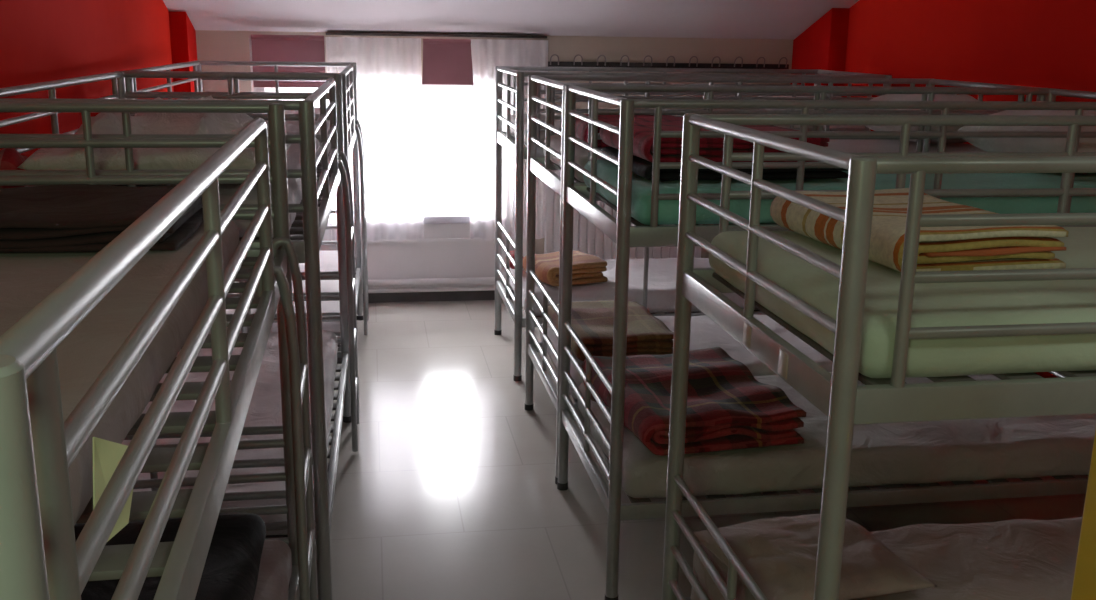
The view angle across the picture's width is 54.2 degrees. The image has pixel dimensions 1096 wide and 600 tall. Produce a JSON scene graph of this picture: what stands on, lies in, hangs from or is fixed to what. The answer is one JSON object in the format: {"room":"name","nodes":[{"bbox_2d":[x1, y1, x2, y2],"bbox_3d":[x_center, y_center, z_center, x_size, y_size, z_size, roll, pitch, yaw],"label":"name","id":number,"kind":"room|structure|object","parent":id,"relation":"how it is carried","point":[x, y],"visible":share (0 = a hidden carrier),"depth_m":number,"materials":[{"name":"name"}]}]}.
{"room":"dormitory","nodes":[
{"label":"dormitory","id":0,"kind":"room"},
{"bbox_2d":[0,0,173,156],"bbox_3d":[-1.734,-0.230,2.712,0.150,2.750,9.360,-1,14,-9],"label":"wall","id":1,"kind":"structure","parent":0,"point":[41,40],"depth_m":4.41,"materials":[{"name":"red paint"}]},
{"bbox_2d":[169,11,197,91],"bbox_3d":[-2.299,-0.856,6.909,0.100,1.938,0.340,-1,14,-9],"label":"column","id":2,"kind":"structure","parent":1,"relation":"attached to","point":[182,31],"depth_m":6.58,"materials":[{"name":"red paint"}]},
{"bbox_2d":[196,30,793,257],"bbox_3d":[-0.290,-0.927,7.509,4.260,1.850,0.200,-1,14,-9],"label":"wall","id":3,"kind":"structure","parent":0,"point":[212,45],"depth_m":7.34,"materials":[{"name":"paint"}]},
{"bbox_2d":[249,36,330,240],"bbox_3d":[-1.688,-1.041,7.038,0.475,1.347,0.047,-1,14,-9],"label":"sheer curtain","id":4,"kind":"object","parent":3,"relation":"hanging from","point":[327,236],"visible":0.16,"depth_m":6.96,"materials":[{"name":"white fabric"}]},
{"bbox_2d":[325,37,423,240],"bbox_3d":[-1.145,-1.051,7.126,0.615,1.353,0.052,-1,14,-9],"label":"sheer curtain","id":5,"kind":"object","parent":3,"relation":"hanging from","point":[389,71],"visible":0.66,"depth_m":7.12,"materials":[{"name":"white fabric"}]},
{"bbox_2d":[331,206,469,224],"bbox_3d":[-1.069,-0.998,7.306,1.560,0.940,0.205,-1,14,-9],"label":"window","id":6,"kind":"structure","parent":3,"relation":"in","point":[431,214],"depth_m":7.43,"materials":[{"name":"white paint"}]},
{"bbox_2d":[320,223,526,292],"bbox_3d":[-1.040,-0.309,7.417,1.920,0.530,0.029,-1,14,-9],"label":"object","id":7,"kind":"structure","parent":3,"relation":"attached to","point":[445,250],"depth_m":7.46,"materials":[{"name":"white paint"}]},
{"bbox_2d":[326,32,546,37],"bbox_3d":[-0.730,-1.755,7.098,1.460,0.016,0.049,-1,14,-9],"label":"curtain rod","id":8,"kind":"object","parent":3,"relation":"attached to","point":[327,33],"depth_m":7.07,"materials":[{"name":"grey metal"}]},
{"bbox_2d":[362,277,512,292],"bbox_3d":[-1.038,-0.101,7.434,1.900,0.093,0.073,-1,14,-9],"label":"pipe","id":9,"kind":"object","parent":3,"relation":"attached to","point":[481,280],"visible":0.32,"depth_m":7.44,"materials":[{"name":"white metal"}]},
{"bbox_2d":[368,290,513,302],"bbox_3d":[-0.296,-0.038,7.618,4.040,0.070,0.014,-1,14,-9],"label":"baseboard","id":10,"kind":"structure","parent":3,"relation":"attached to","point":[490,294],"depth_m":7.53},
{"bbox_2d":[470,39,547,240],"bbox_3d":[-0.267,-1.072,7.269,0.525,1.354,0.048,-1,14,-9],"label":"sheer curtain","id":11,"kind":"object","parent":3,"relation":"hanging from","point":[487,54],"visible":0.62,"depth_m":7.25,"materials":[{"name":"white fabric"}]},
{"bbox_2d":[548,54,788,68],"bbox_3d":[0.848,-1.639,7.387,1.720,0.096,0.054,-1,14,-9],"label":"coat rack","id":12,"kind":"object","parent":3,"relation":"attached to","point":[550,63],"visible":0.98,"depth_m":7.38,"materials":[{"name":"metal"}]},
{"bbox_2d":[163,0,858,38],"bbox_3d":[0.456,-1.189,2.839,4.560,1.122,9.360,-1,14,-9],"label":"ceiling","id":13,"kind":"structure","parent":0,"point":[733,19],"depth_m":6.83,"materials":[{"name":"paint"}]},
{"bbox_2d":[251,34,325,87],"bbox_3d":[-1.661,-1.530,6.858,0.455,0.329,0.032,-1,14,-9],"label":"roller blind","id":14,"kind":"object","parent":13,"relation":"hanging from","point":[280,48],"visible":0.79,"depth_m":6.85,"materials":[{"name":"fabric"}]},
{"bbox_2d":[422,39,473,91],"bbox_3d":[-0.657,-1.539,7.024,0.340,0.339,0.032,-1,14,-9],"label":"roller blind","id":15,"kind":"object","parent":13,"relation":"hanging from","point":[447,63],"visible":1,"depth_m":7.02,"materials":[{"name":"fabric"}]},
{"bbox_2d":[288,300,1087,599],"bbox_3d":[0.420,1.111,3.406,4.560,0.120,9.360,-1,14,-9],"label":"floor","id":16,"kind":"structure","parent":0,"point":[449,491],"depth_m":4.39,"materials":[{"name":"tile"}]},
{"bbox_2d":[0,101,316,599],"bbox_3d":[-0.959,0.575,1.794,1.012,1.651,2.326,-2,14,-10],"label":"bunk bed","id":17,"kind":"object","parent":16,"relation":"on","point":[41,558],"visible":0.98,"depth_m":1.28,"materials":[{"name":"silver metal"}]},
{"bbox_2d":[93,437,132,541],"bbox_3d":[-0.502,0.209,1.227,0.036,0.101,0.151,-1,14,-9],"label":"folded paper","id":18,"kind":"object","parent":17,"relation":"on","point":[107,455],"visible":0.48,"depth_m":1.23,"materials":[{"name":"yellow paper"}]},
{"bbox_2d":[0,220,238,524],"bbox_3d":[-0.997,0.092,1.673,0.776,0.122,2.130,-1,14,-9],"label":"mattress","id":19,"kind":"object","parent":17,"relation":"on","point":[26,278],"visible":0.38,"depth_m":1.75,"materials":[{"name":"beige fabric"}]},
{"bbox_2d":[0,184,203,251],"bbox_3d":[-1.121,-0.192,2.375,0.658,0.082,0.510,-1,14,-8],"label":"folded blanket","id":20,"kind":"object","parent":19,"relation":"on","point":[69,217],"visible":0.75,"depth_m":2.23,"materials":[{"name":"brown fabric"}]},
{"bbox_2d":[253,540,291,599],"bbox_3d":[-0.957,0.970,1.899,0.847,0.142,2.130,-1,14,-9],"label":"mattress","id":21,"kind":"object","parent":17,"relation":"on","point":[275,569],"visible":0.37,"depth_m":2.77,"materials":[{"name":"white fabric"}]},
{"bbox_2d":[74,513,265,599],"bbox_3d":[-0.995,0.688,2.529,0.594,0.097,0.630,-1,14,-9],"label":"folded blanket","id":22,"kind":"object","parent":21,"relation":"on","point":[232,564],"visible":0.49,"depth_m":2.62,"materials":[{"name":"black fabric"}]},
{"bbox_2d":[0,71,358,599],"bbox_3d":[-1.253,0.035,3.965,1.012,1.651,2.046,-1,14,-8],"label":"bunk bed","id":23,"kind":"object","parent":16,"relation":"on","point":[323,177],"visible":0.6,"depth_m":3.20,"materials":[{"name":"silver metal"}]},
{"bbox_2d":[25,138,319,236],"bbox_3d":[-1.278,-0.448,3.836,0.825,0.124,1.908,-1,14,-9],"label":"mattress","id":24,"kind":"object","parent":23,"relation":"on","point":[226,191],"visible":0.09,"depth_m":3.19,"materials":[{"name":"grey fabric"}]},
{"bbox_2d":[0,148,27,188],"bbox_3d":[-1.523,-0.372,2.994,0.140,0.133,0.220,-1,14,-9],"label":"cloth","id":25,"kind":"object","parent":24,"relation":"on","point":[10,158],"visible":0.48,"depth_m":2.92,"materials":[{"name":"red fabric"}]},
{"bbox_2d":[17,96,290,169],"bbox_3d":[-1.151,-0.505,3.294,0.680,0.239,0.800,-1,14,-9],"label":"pillow","id":26,"kind":"object","parent":24,"relation":"on","point":[102,123],"visible":0.38,"depth_m":2.98,"materials":[{"name":"white fabric"}]},
{"bbox_2d":[122,330,337,534],"bbox_3d":[-1.256,0.431,4.057,0.855,0.145,1.908,-1,14,-9],"label":"mattress","id":27,"kind":"object","parent":23,"relation":"on","point":[265,407],"visible":0.19,"depth_m":3.91,"materials":[{"name":"grey fabric"}]},
{"bbox_2d":[125,61,368,350],"bbox_3d":[-1.530,-0.443,5.884,1.012,1.651,1.886,-1,14,-8],"label":"bunk bed","id":28,"kind":"object","parent":16,"relation":"on","point":[352,130],"visible":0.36,"depth_m":6.50,"materials":[{"name":"silver metal"}]},
{"bbox_2d":[191,251,340,342],"bbox_3d":[-1.538,-0.047,5.977,0.855,0.144,1.750,-1,14,-9],"label":"mattress","id":29,"kind":"object","parent":28,"relation":"on","point":[328,259],"visible":0.07,"depth_m":5.75,"materials":[{"name":"white fabric"}]},
{"bbox_2d":[246,107,330,152],"bbox_3d":[-1.557,-0.924,5.754,0.825,0.122,1.748,-1,14,-9],"label":"mattress","id":30,"kind":"object","parent":28,"relation":"on","point":[291,127],"visible":0.04,"depth_m":5.34,"materials":[{"name":"white fabric"}]},
{"bbox_2d":[544,170,702,259],"bbox_3d":[0.539,-0.476,7.590,1.137,0.960,0.065,-1,14,-9],"label":"radiator","id":31,"kind":"object","parent":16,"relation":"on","point":[587,238],"visible":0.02,"depth_m":7.52,"materials":[{"name":"white metal"}]},
{"bbox_2d":[494,66,891,380],"bbox_3d":[0.759,-0.498,6.252,2.046,1.650,0.976,-1,14,-9],"label":"bunk bed","id":32,"kind":"object","parent":16,"relation":"on","point":[514,144],"visible":0.32,"depth_m":5.82,"materials":[{"name":"silver metal"}]},
{"bbox_2d":[509,258,758,315],"bbox_3d":[0.752,-0.102,6.349,1.926,0.142,0.904,-1,14,-9],"label":"mattress","id":33,"kind":"object","parent":32,"relation":"on","point":[661,272],"visible":0.26,"depth_m":5.94,"materials":[{"name":"white fabric"}]},
{"bbox_2d":[505,250,523,268],"bbox_3d":[-0.191,-0.237,6.309,0.100,0.101,0.200,-1,14,-9],"label":"cloth","id":34,"kind":"object","parent":33,"relation":"on","point":[512,252],"visible":0.27,"depth_m":6.24,"materials":[{"name":"red fabric"}]},
{"bbox_2d":[523,250,607,286],"bbox_3d":[0.086,-0.185,6.061,0.381,0.131,0.370,-6,15,-26],"label":"folded blanket","id":35,"kind":"object","parent":33,"relation":"on","point":[586,268],"visible":0.69,"depth_m":5.95,"materials":[{"name":"orange fabric"}]},
{"bbox_2d":[510,113,870,146],"bbox_3d":[0.767,-0.980,6.133,1.925,0.120,0.900,-1,14,-9],"label":"mattress","id":36,"kind":"object","parent":32,"relation":"on","point":[542,115],"visible":0.1,"depth_m":5.84,"materials":[{"name":"white fabric"}]},
{"bbox_2d":[758,96,853,109],"bbox_3d":[1.475,-1.144,6.205,0.420,0.185,0.660,-1,14,-9],"label":"pillow","id":37,"kind":"object","parent":36,"relation":"on","point":[758,96],"visible":0.02,"depth_m":5.94,"materials":[{"name":"fabric"}]},
{"bbox_2d":[525,75,1044,483],"bbox_3d":[0.978,-0.164,4.912,2.046,1.650,0.971,-1,14,-9],"label":"bunk bed","id":38,"kind":"object","parent":16,"relation":"on","point":[541,167],"visible":0.2,"depth_m":5.04,"materials":[{"name":"silver metal"}]},
{"bbox_2d":[541,315,832,399],"bbox_3d":[0.977,0.232,5.011,1.926,0.142,0.903,-1,14,-9],"label":"mattress","id":39,"kind":"object","parent":38,"relation":"on","point":[704,332],"visible":0.09,"depth_m":4.88,"materials":[{"name":"white fabric"}]},
{"bbox_2d":[548,301,673,360],"bbox_3d":[0.271,0.129,4.846,0.457,0.109,0.669,-2,14,-12],"label":"folded blanket","id":40,"kind":"object","parent":39,"relation":"on","point":[592,321],"visible":0.6,"depth_m":4.65,"materials":[{"name":"brown fabric"}]},
{"bbox_2d":[543,135,985,181],"bbox_3d":[0.990,-0.646,4.793,1.926,0.120,0.895,-1,14,-9],"label":"mattress","id":41,"kind":"object","parent":38,"relation":"on","point":[581,153],"visible":0.15,"depth_m":4.72,"materials":[{"name":"fabric"}]},
{"bbox_2d":[561,114,682,147],"bbox_3d":[0.354,-0.751,4.696,0.519,0.106,0.611,-1,14,-9],"label":"folded blanket","id":42,"kind":"object","parent":41,"relation":"on","point":[581,126],"visible":0.28,"depth_m":4.58,"materials":[{"name":"red fabric"}]},
{"bbox_2d":[854,94,978,143],"bbox_3d":[1.736,-0.841,4.883,0.460,0.235,0.700,-1,14,-9],"label":"pillow","id":43,"kind":"object","parent":41,"relation":"on","point":[887,97],"visible":0.3,"depth_m":4.72,"materials":[{"name":"white fabric"}]},
{"bbox_2d":[557,84,1095,599],"bbox_3d":[1.135,0.071,3.969,2.046,1.650,0.981,-1,14,-9],"label":"bunk bed","id":44,"kind":"object","parent":16,"relation":"on","point":[583,198],"visible":0.49,"depth_m":3.54,"materials":[{"name":"silver metal"}]},
{"bbox_2d":[578,372,1095,497],"bbox_3d":[1.136,0.465,4.064,1.931,0.148,0.911,-1,14,-9],"label":"mattress","id":45,"kind":"object","parent":44,"relation":"on","point":[921,452],"visible":0.4,"depth_m":3.67,"materials":[{"name":"white fabric"}]},
{"bbox_2d":[581,347,805,455],"bbox_3d":[0.491,0.348,3.885,0.588,0.136,0.766,-3,14,-15],"label":"folded blanket","id":46,"kind":"object","parent":45,"relation":"on","point":[728,408],"visible":0.77,"depth_m":3.66,"materials":[{"name":"red fabric"}]},
{"bbox_2d":[583,160,1095,224],"bbox_3d":[1.149,-0.411,3.848,1.927,0.121,0.904,-1,14,-9],"label":"mattress","id":47,"kind":"object","parent":44,"relation":"on","point":[668,210],"visible":0.33,"depth_m":3.48,"materials":[{"name":"fabric"}]},
{"bbox_2d":[601,147,848,179],"bbox_3d":[0.592,-0.491,3.778,0.693,0.049,0.670,-2,14,-10],"label":"folded blanket","id":48,"kind":"object","parent":47,"relation":"on","point":[641,167],"visible":0.31,"depth_m":3.49,"materials":[{"name":"fabric"}]},
{"bbox_2d":[600,121,829,162],"bbox_3d":[0.560,-0.565,3.775,0.633,0.092,0.631,-2,14,-11],"label":"folded blanket","id":49,"kind":"object","parent":48,"relation":"on","point":[671,148],"visible":0.42,"depth_m":3.50,"materials":[{"name":"red fabric"}]},
{"bbox_2d":[958,101,1095,151],"bbox_3d":[1.886,-0.604,3.923,0.460,0.240,0.700,-1,14,-9],"label":"pillow","id":50,"kind":"object","parent":47,"relation":"on","point":[985,144],"visible":0.23,"depth_m":3.79,"materials":[{"name":"white fabric"}]},
{"bbox_2d":[662,114,1095,599],"bbox_3d":[1.397,0.440,2.491,2.046,1.650,0.981,-1,14,-9],"label":"bunk bed","id":51,"kind":"object","parent":16,"relation":"on","point":[846,403],"visible":0.68,"depth_m":1.85,"materials":[{"name":"silver metal"}]},
{"bbox_2d":[691,517,1082,599],"bbox_3d":[1.393,0.797,2.580,1.932,0.222,0.920,-1,14,-9],"label":"mattress","id":52,"kind":"object","parent":51,"relation":"on","point":[1015,559],"visible":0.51,"depth_m":2.73,"materials":[{"name":"white fabric"}]},
{"bbox_2d":[692,514,936,599],"bbox_3d":[0.636,0.622,2.621,0.440,0.078,0.420,-4,15,-17],"label":"pillow","id":53,"kind":"object","parent":52,"relation":"on","point":[779,553],"visible":0.76,"depth_m":2.55,"materials":[{"name":"beige fabric"}]},
{"bbox_2d":[709,227,1095,377],"bbox_3d":[1.405,-0.041,2.373,1.925,0.117,0.904,-1,14,-9],"label":"mattress","id":54,"kind":"object","parent":51,"relation":"on","point":[1049,301],"visible":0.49,"depth_m":1.93,"materials":[{"name":"fabric"}]},
{"bbox_2d":[770,188,1068,271],"bbox_3d":[0.795,-0.164,2.388,0.386,0.092,0.589,-3,14,-14],"label":"folded blanket","id":55,"kind":"object","parent":54,"relation":"on","point":[952,248],"visible":0.66,"depth_m":2.15,"materials":[{"name":"yellow fabric"}]},
{"bbox_2d":[843,0,1095,377],"bbox_3d":[2.618,-0.335,3.413,0.150,2.750,9.360,-1,14,-9],"label":"wall","id":56,"kind":"structure","parent":0,"point":[1029,43],"depth_m":5.42,"materials":[{"name":"red paint"}]},
{"bbox_2d":[790,8,849,96],"bbox_3d":[1.820,-0.967,7.424,0.120,2.031,0.620,-1,14,-9],"label":"pillar","id":57,"kind":"structure","parent":56,"relation":"attached to","point":[823,45],"depth_m":7.00,"materials":[{"name":"red paint"}]},
{"bbox_2d":[1071,429,1095,599],"bbox_3d":[0.832,0.123,1.444,0.104,2.750,0.120,-1,14,-9],"label":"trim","id":58,"kind":"structure","parent":0,"point":[1084,582],"depth_m":1.53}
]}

